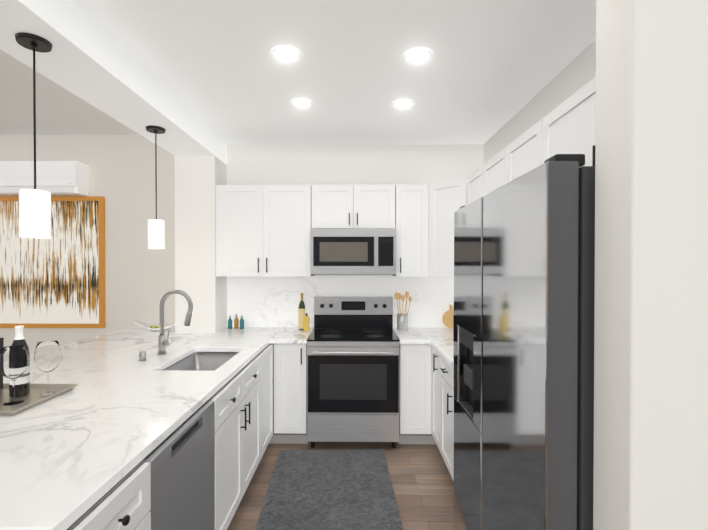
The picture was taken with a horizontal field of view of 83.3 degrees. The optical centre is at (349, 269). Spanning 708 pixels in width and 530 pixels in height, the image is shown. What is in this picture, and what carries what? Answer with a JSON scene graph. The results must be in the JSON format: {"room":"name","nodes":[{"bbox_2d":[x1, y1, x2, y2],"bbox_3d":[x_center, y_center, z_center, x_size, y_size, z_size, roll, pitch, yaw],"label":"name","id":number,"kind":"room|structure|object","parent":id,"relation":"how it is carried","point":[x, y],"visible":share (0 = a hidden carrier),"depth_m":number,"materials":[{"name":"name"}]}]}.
{"room":"kitchen","nodes":[
{"label":"kitchen","id":0,"kind":"room"},
{"bbox_2d":[0,49,139,134],"bbox_3d":[-4.134,-1.446,0.925,5.019,0.120,7.040,0,1,1],"label":"ceiling","id":1,"kind":"structure","parent":0,"point":[60,110],"depth_m":3.54,"materials":[{"name":"white paint"}]},
{"bbox_2d":[0,0,226,164],"bbox_3d":[-1.440,-1.205,0.775,0.370,0.400,6.799,0,1,1],"label":"soffit","id":2,"kind":"structure","parent":1,"relation":"attached to","point":[88,59],"depth_m":2.13,"materials":[{"name":"white paint"}]},
{"bbox_2d":[15,32,52,237],"bbox_3d":[-1.401,-0.579,1.771,0.132,0.869,0.132,0,1,1],"label":"pendant light","id":3,"kind":"object","parent":2,"relation":"hanging from","point":[34,212],"visible":1,"depth_m":1.74,"materials":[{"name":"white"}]},
{"bbox_2d":[146,126,165,248],"bbox_3d":[-1.411,-0.589,2.901,0.132,0.869,0.132,0,1,1],"label":"pendant light","id":4,"kind":"object","parent":2,"relation":"hanging from","point":[156,233],"visible":1,"depth_m":2.87,"materials":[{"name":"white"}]},
{"bbox_2d":[0,135,174,353],"bbox_3d":[-3.848,0.022,4.336,5.269,2.920,0.240,0,1,1],"label":"wall","id":5,"kind":"structure","parent":0,"point":[139,278],"depth_m":4.19,"materials":[{"name":"white paint"}]},
{"bbox_2d":[0,161,89,195],"bbox_3d":[-3.223,-0.931,4.091,0.965,0.331,0.216,0,1,1],"label":"air conditioner","id":6,"kind":"object","parent":5,"relation":"in","point":[62,178],"visible":1,"depth_m":3.99,"materials":[{"name":"white plastic"}]},
{"bbox_2d":[0,196,105,327],"bbox_3d":[-3.356,-0.074,4.189,1.561,1.378,0.040,0,1,1],"label":"picture frame","id":7,"kind":"object","parent":5,"relation":"attached to","point":[56,279],"visible":0.92,"depth_m":4.18,"materials":[{"name":"fabric"}]},
{"bbox_2d":[73,0,595,144],"bbox_3d":[0.508,-1.255,0.751,3.524,0.120,6.799,0,1,1],"label":"ceiling","id":8,"kind":"structure","parent":0,"point":[487,71],"depth_m":2.31,"materials":[{"name":"white paint"}]},
{"bbox_2d":[270,45,301,62],"bbox_3d":[-0.358,-1.206,2.233,0.180,0.006,0.180,0,1,1],"label":"recessed light","id":9,"kind":"object","parent":8,"relation":"in","point":[285,54],"visible":1,"depth_m":2.23,"materials":[{"name":"white paint"}]},
{"bbox_2d":[290,98,313,108],"bbox_3d":[-0.350,-1.212,2.909,0.180,0.006,0.180,0,1,1],"label":"recessed light","id":10,"kind":"object","parent":8,"relation":"in","point":[302,103],"visible":1,"depth_m":2.90,"materials":[{"name":"white paint"}]},
{"bbox_2d":[391,99,415,108],"bbox_3d":[0.391,-1.212,2.924,0.180,0.006,0.180,0,1,1],"label":"recessed light","id":11,"kind":"object","parent":8,"relation":"in","point":[403,104],"visible":1,"depth_m":2.92,"materials":[{"name":"white paint"}]},
{"bbox_2d":[402,47,433,64],"bbox_3d":[0.384,-1.206,2.253,0.180,0.006,0.180,0,1,1],"label":"recessed light","id":12,"kind":"object","parent":8,"relation":"in","point":[417,55],"visible":1,"depth_m":2.24,"materials":[{"name":"white paint"}]},
{"bbox_2d":[227,442,453,529],"bbox_3d":[-2.476,1.564,0.939,8.095,0.100,7.050,0,1,1],"label":"floor","id":13,"kind":"structure","parent":0,"point":[422,481],"depth_m":2.79,"materials":[{"name":"brown wood"}]},
{"bbox_2d":[67,460,150,529],"bbox_3d":[-0.973,1.073,1.140,0.621,0.878,0.378,0,1,1],"label":"base cabinet","id":14,"kind":"object","parent":13,"relation":"on","point":[127,505],"depth_m":1.18,"materials":[{"name":"white wood"}]},
{"bbox_2d":[143,400,214,529],"bbox_3d":[-0.957,1.067,1.631,0.600,0.871,0.600,0,1,1],"label":"dishwasher","id":15,"kind":"object","parent":13,"relation":"on","point":[181,458],"visible":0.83,"depth_m":1.61,"materials":[{"name":"silver metal"}]},
{"bbox_2d":[174,156,226,332],"bbox_3d":[-1.403,0.226,3.903,0.369,2.519,0.570,0,1,1],"label":"support column","id":16,"kind":"structure","parent":13,"relation":"on","point":[198,179],"depth_m":3.61,"materials":[{"name":"white paint"}]},
{"bbox_2d":[209,352,262,529],"bbox_3d":[-0.958,1.061,2.401,0.622,0.878,0.939,0,1,1],"label":"base cabinet","id":17,"kind":"object","parent":13,"relation":"on","point":[242,398],"depth_m":2.31,"materials":[{"name":"white wood"}]},
{"bbox_2d":[261,344,272,453],"bbox_3d":[-0.949,1.054,3.105,0.622,0.878,0.470,0,1,1],"label":"base cabinet","id":18,"kind":"object","parent":13,"relation":"on","point":[267,351],"depth_m":3.13,"materials":[{"name":"white wood"}]},
{"bbox_2d":[0,324,283,529],"bbox_3d":[-1.436,0.602,2.562,1.536,0.035,3.258,0,1,1],"label":"countertop","id":19,"kind":"structure","parent":18,"relation":"on","point":[111,419],"depth_m":1.62,"materials":[{"name":"white stone"}]},
{"bbox_2d":[0,383,77,414],"bbox_3d":[-1.610,0.580,1.795,0.523,0.022,0.376,0,1,1],"label":"serving tray","id":20,"kind":"object","parent":19,"relation":"on","point":[32,398],"visible":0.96,"depth_m":1.82,"materials":[{"name":"grey metal"}]},
{"bbox_2d":[0,338,3,388],"bbox_3d":[-1.754,0.460,1.917,0.109,0.250,0.079,0,1,1],"label":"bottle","id":21,"kind":"object","parent":20,"relation":"on","point":[1,347],"visible":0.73,"depth_m":1.95,"materials":[{"name":"black"}]},
{"bbox_2d":[0,345,28,404],"bbox_3d":[-1.480,0.464,1.754,0.104,0.245,0.104,0,1,1],"label":"wine glass","id":22,"kind":"object","parent":20,"relation":"on","point":[14,361],"visible":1,"depth_m":1.73,"materials":[{"name":"white"}]},
{"bbox_2d":[9,325,29,397],"bbox_3d":[-1.532,0.423,1.847,0.076,0.324,0.076,0,1,1],"label":"bottle","id":23,"kind":"object","parent":20,"relation":"on","point":[22,385],"visible":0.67,"depth_m":1.83,"materials":[{"name":"black glass"}]},
{"bbox_2d":[34,341,61,396],"bbox_3d":[-1.414,0.462,1.866,0.104,0.245,0.104,0,1,1],"label":"wine glass","id":24,"kind":"object","parent":20,"relation":"on","point":[47,357],"visible":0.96,"depth_m":1.84,"materials":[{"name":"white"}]},
{"bbox_2d":[139,351,145,360],"bbox_3d":[-1.333,0.556,2.564,0.042,0.056,0.042,0,1,1],"label":"soap dispenser","id":25,"kind":"object","parent":19,"relation":"on","point":[142,355],"visible":1,"depth_m":2.55,"materials":[{"name":"silver metal"}]},
{"bbox_2d":[134,321,174,330],"bbox_3d":[-1.804,0.529,3.756,0.450,0.087,0.210,0,1,1],"label":"bowl","id":26,"kind":"object","parent":19,"relation":"on","point":[152,327],"visible":0.79,"depth_m":3.74,"materials":[{"name":"white ceramic"}]},
{"bbox_2d":[157,290,192,354],"bbox_3d":[-1.198,0.360,2.731,0.244,0.445,0.065,0,1,1],"label":"faucet","id":27,"kind":"object","parent":19,"relation":"on","point":[163,342],"visible":1,"depth_m":2.72,"materials":[{"name":"silver metal"}]},
{"bbox_2d":[163,352,238,370],"bbox_3d":[-0.967,0.720,2.643,0.430,0.201,0.710,0,1,1],"label":"sink basin","id":28,"kind":"object","parent":19,"relation":"in","point":[204,361],"visible":0.06,"depth_m":2.97,"materials":[{"name":"silver metal"}]},
{"bbox_2d":[228,316,231,328],"bbox_3d":[-1.158,0.509,3.849,0.042,0.125,0.042,0,1,1],"label":"soap bottle","id":29,"kind":"object","parent":19,"relation":"on","point":[229,323],"visible":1,"depth_m":3.83,"materials":[{"name":"teal glass"}]},
{"bbox_2d":[234,314,238,328],"bbox_3d":[-1.100,0.504,3.863,0.042,0.135,0.042,0,1,1],"label":"soap bottle","id":30,"kind":"object","parent":19,"relation":"on","point":[236,322],"visible":1,"depth_m":3.85,"materials":[{"name":"brown glass"}]},
{"bbox_2d":[240,316,243,328],"bbox_3d":[-1.043,0.509,3.847,0.042,0.125,0.042,0,1,1],"label":"soap bottle","id":31,"kind":"object","parent":19,"relation":"on","point":[241,323],"visible":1,"depth_m":3.83,"materials":[{"name":"teal glass"}]},
{"bbox_2d":[272,327,313,343],"bbox_3d":[-0.492,0.592,3.606,0.278,0.035,0.648,0,1,1],"label":"countertop","id":32,"kind":"structure","parent":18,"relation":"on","point":[287,335],"depth_m":3.43,"materials":[{"name":"white stone"}]},
{"bbox_2d":[298,293,304,329],"bbox_3d":[-0.458,0.400,3.809,0.066,0.345,0.066,0,1,1],"label":"oil bottle","id":33,"kind":"object","parent":32,"relation":"on","point":[301,312],"visible":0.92,"depth_m":3.78,"materials":[{"name":"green glass"}]},
{"bbox_2d":[304,313,309,330],"bbox_3d":[-0.404,0.490,3.724,0.051,0.165,0.051,0,1,1],"label":"oil bottle","id":34,"kind":"object","parent":32,"relation":"on","point":[306,323],"visible":1,"depth_m":3.70,"materials":[{"name":"yellow glass"}]},
{"bbox_2d":[271,344,307,443],"bbox_3d":[-0.505,1.050,3.611,0.296,0.878,0.663,0,1,1],"label":"base cabinet","id":35,"kind":"object","parent":13,"relation":"on","point":[289,393],"visible":0.75,"depth_m":3.32,"materials":[{"name":"white wood"}]},
{"bbox_2d":[255,449,402,529],"bbox_3d":[-0.124,1.487,2.482,0.848,0.025,1.555,0,1,-2],"label":"rug","id":36,"kind":"object","parent":13,"relation":"on","point":[341,489],"visible":0.98,"depth_m":2.63,"materials":[{"name":"grey fabric"}]},
{"bbox_2d":[307,296,399,447],"bbox_3d":[0.031,0.879,3.563,0.760,1.221,0.724,0,1,1],"label":"range","id":37,"kind":"object","parent":13,"relation":"on","point":[353,344],"visible":1,"depth_m":3.25,"materials":[{"name":"silver metal"}]},
{"bbox_2d":[398,344,453,480],"bbox_3d":[0.853,1.056,2.906,0.885,0.878,2.045,0,1,1],"label":"base cabinet","id":38,"kind":"object","parent":13,"relation":"on","point":[426,393],"visible":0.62,"depth_m":3.30,"materials":[{"name":"white wood"}]},
{"bbox_2d":[393,328,427,343],"bbox_3d":[0.522,0.592,3.594,0.214,0.035,0.648,0,1,1],"label":"countertop","id":39,"kind":"structure","parent":38,"relation":"on","point":[412,335],"depth_m":3.43,"materials":[{"name":"white stone"}]},
{"bbox_2d":[394,291,411,330],"bbox_3d":[0.503,0.389,3.772,0.165,0.367,0.113,0,1,1],"label":"utensil crock","id":40,"kind":"object","parent":39,"relation":"on","point":[402,321],"visible":1,"depth_m":3.74,"materials":[{"name":"silver metal"}]},
{"bbox_2d":[420,328,453,368],"bbox_3d":[0.968,0.599,2.895,0.638,0.035,2.037,0,1,1],"label":"countertop","id":41,"kind":"structure","parent":38,"relation":"on","point":[441,339],"depth_m":3.24,"materials":[{"name":"white stone"}]},
{"bbox_2d":[442,305,453,327],"bbox_3d":[0.988,0.457,3.880,0.176,0.223,0.062,0,1,1],"label":"round cutting board","id":42,"kind":"object","parent":41,"relation":"on","point":[447,318],"visible":0.67,"depth_m":3.87,"materials":[{"name":"brown wood"}]},
{"bbox_2d":[453,154,594,529],"bbox_3d":[0.877,0.612,1.416,0.793,1.794,0.909,0,1,1],"label":"refrigerator","id":43,"kind":"object","parent":13,"relation":"on","point":[524,290],"visible":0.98,"depth_m":1.07,"materials":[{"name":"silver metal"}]},
{"bbox_2d":[227,144,482,327],"bbox_3d":[0.197,0.119,4.048,2.825,2.731,0.240,0,1,1],"label":"wall","id":44,"kind":"structure","parent":0,"point":[395,165],"depth_m":3.92,"materials":[{"name":"white paint"}]},
{"bbox_2d":[216,185,313,276],"bbox_3d":[-0.783,-0.352,3.751,0.866,0.830,0.363,0,1,1],"label":"upper cabinet","id":45,"kind":"object","parent":44,"relation":"attached to","point":[262,230],"visible":1,"depth_m":3.61,"materials":[{"name":"white wood"}]},
{"bbox_2d":[227,276,453,327],"bbox_3d":[0.046,0.318,3.926,2.522,0.505,0.008,0,1,1],"label":"backsplash","id":46,"kind":"structure","parent":44,"relation":"attached to","point":[256,301],"depth_m":3.90,"materials":[{"name":"stone"}]},
{"bbox_2d":[284,292,290,303],"bbox_3d":[-0.618,0.277,3.927,0.072,0.118,0.008,0,1,1],"label":"electrical outlet","id":47,"kind":"object","parent":46,"relation":"attached to","point":[287,297],"visible":1,"depth_m":3.92,"materials":[{"name":"white plastic"}]},
{"bbox_2d":[412,292,419,303],"bbox_3d":[0.650,0.277,3.911,0.072,0.118,0.008,0,1,1],"label":"electrical outlet","id":48,"kind":"object","parent":46,"relation":"attached to","point":[415,297],"visible":1,"depth_m":3.91,"materials":[{"name":"white plastic"}]},
{"bbox_2d":[311,185,394,228],"bbox_3d":[0.033,-0.569,3.739,0.760,0.396,0.363,0,1,1],"label":"upper cabinet","id":49,"kind":"object","parent":44,"relation":"attached to","point":[352,206],"visible":0.94,"depth_m":3.60,"materials":[{"name":"white wood"}]},
{"bbox_2d":[310,228,395,274],"bbox_3d":[0.033,-0.161,3.709,0.758,0.410,0.432,0,1,1],"label":"over-the-range microwave","id":50,"kind":"object","parent":49,"relation":"attached to","point":[352,251],"visible":1,"depth_m":3.50,"materials":[{"name":"silver metal"}]},
{"bbox_2d":[392,184,427,276],"bbox_3d":[0.562,-0.351,3.735,0.292,0.830,0.363,0,1,1],"label":"upper cabinet","id":51,"kind":"object","parent":44,"relation":"attached to","point":[411,213],"visible":0.96,"depth_m":3.59,"materials":[{"name":"white wood"}]},
{"bbox_2d":[428,178,466,276],"bbox_3d":[1.006,-0.350,3.614,0.594,0.834,0.594,0,1,1],"label":"upper cabinet","id":52,"kind":"object","parent":44,"relation":"attached to","point":[447,200],"visible":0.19,"depth_m":3.48,"materials":[{"name":"white wood"}]},
{"bbox_2d":[483,39,595,164],"bbox_3d":[1.439,0.135,2.358,0.300,2.731,3.108,0,1,1],"label":"wall","id":53,"kind":"structure","parent":0,"point":[576,74],"depth_m":2.60,"materials":[{"name":"white paint"}]},
{"bbox_2d":[467,150,502,204],"bbox_3d":[1.129,-0.343,2.878,0.329,0.826,0.871,0,1,1],"label":"upper cabinet","id":54,"kind":"object","parent":53,"relation":"attached to","point":[487,178],"depth_m":2.82,"materials":[{"name":"white wood"}]},
{"bbox_2d":[503,119,541,184],"bbox_3d":[1.121,-0.337,2.213,0.329,0.826,0.459,0,1,1],"label":"upper cabinet","id":55,"kind":"object","parent":53,"relation":"attached to","point":[520,155],"depth_m":2.21,"materials":[{"name":"white wood"}]},
{"bbox_2d":[542,77,595,167],"bbox_3d":[1.095,-0.329,1.459,0.363,0.832,1.047,0,1,1],"label":"upper cabinet","id":56,"kind":"object","parent":53,"relation":"attached to","point":[568,125],"visible":0.23,"depth_m":1.70,"materials":[{"name":"white wood"}]},
{"bbox_2d":[593,0,707,529],"bbox_3d":[0.923,0.160,0.875,0.694,2.710,0.130,0,1,1],"label":"wall","id":57,"kind":"structure","parent":0,"point":[650,469],"depth_m":0.81,"materials":[{"name":"white paint"}]}
]}

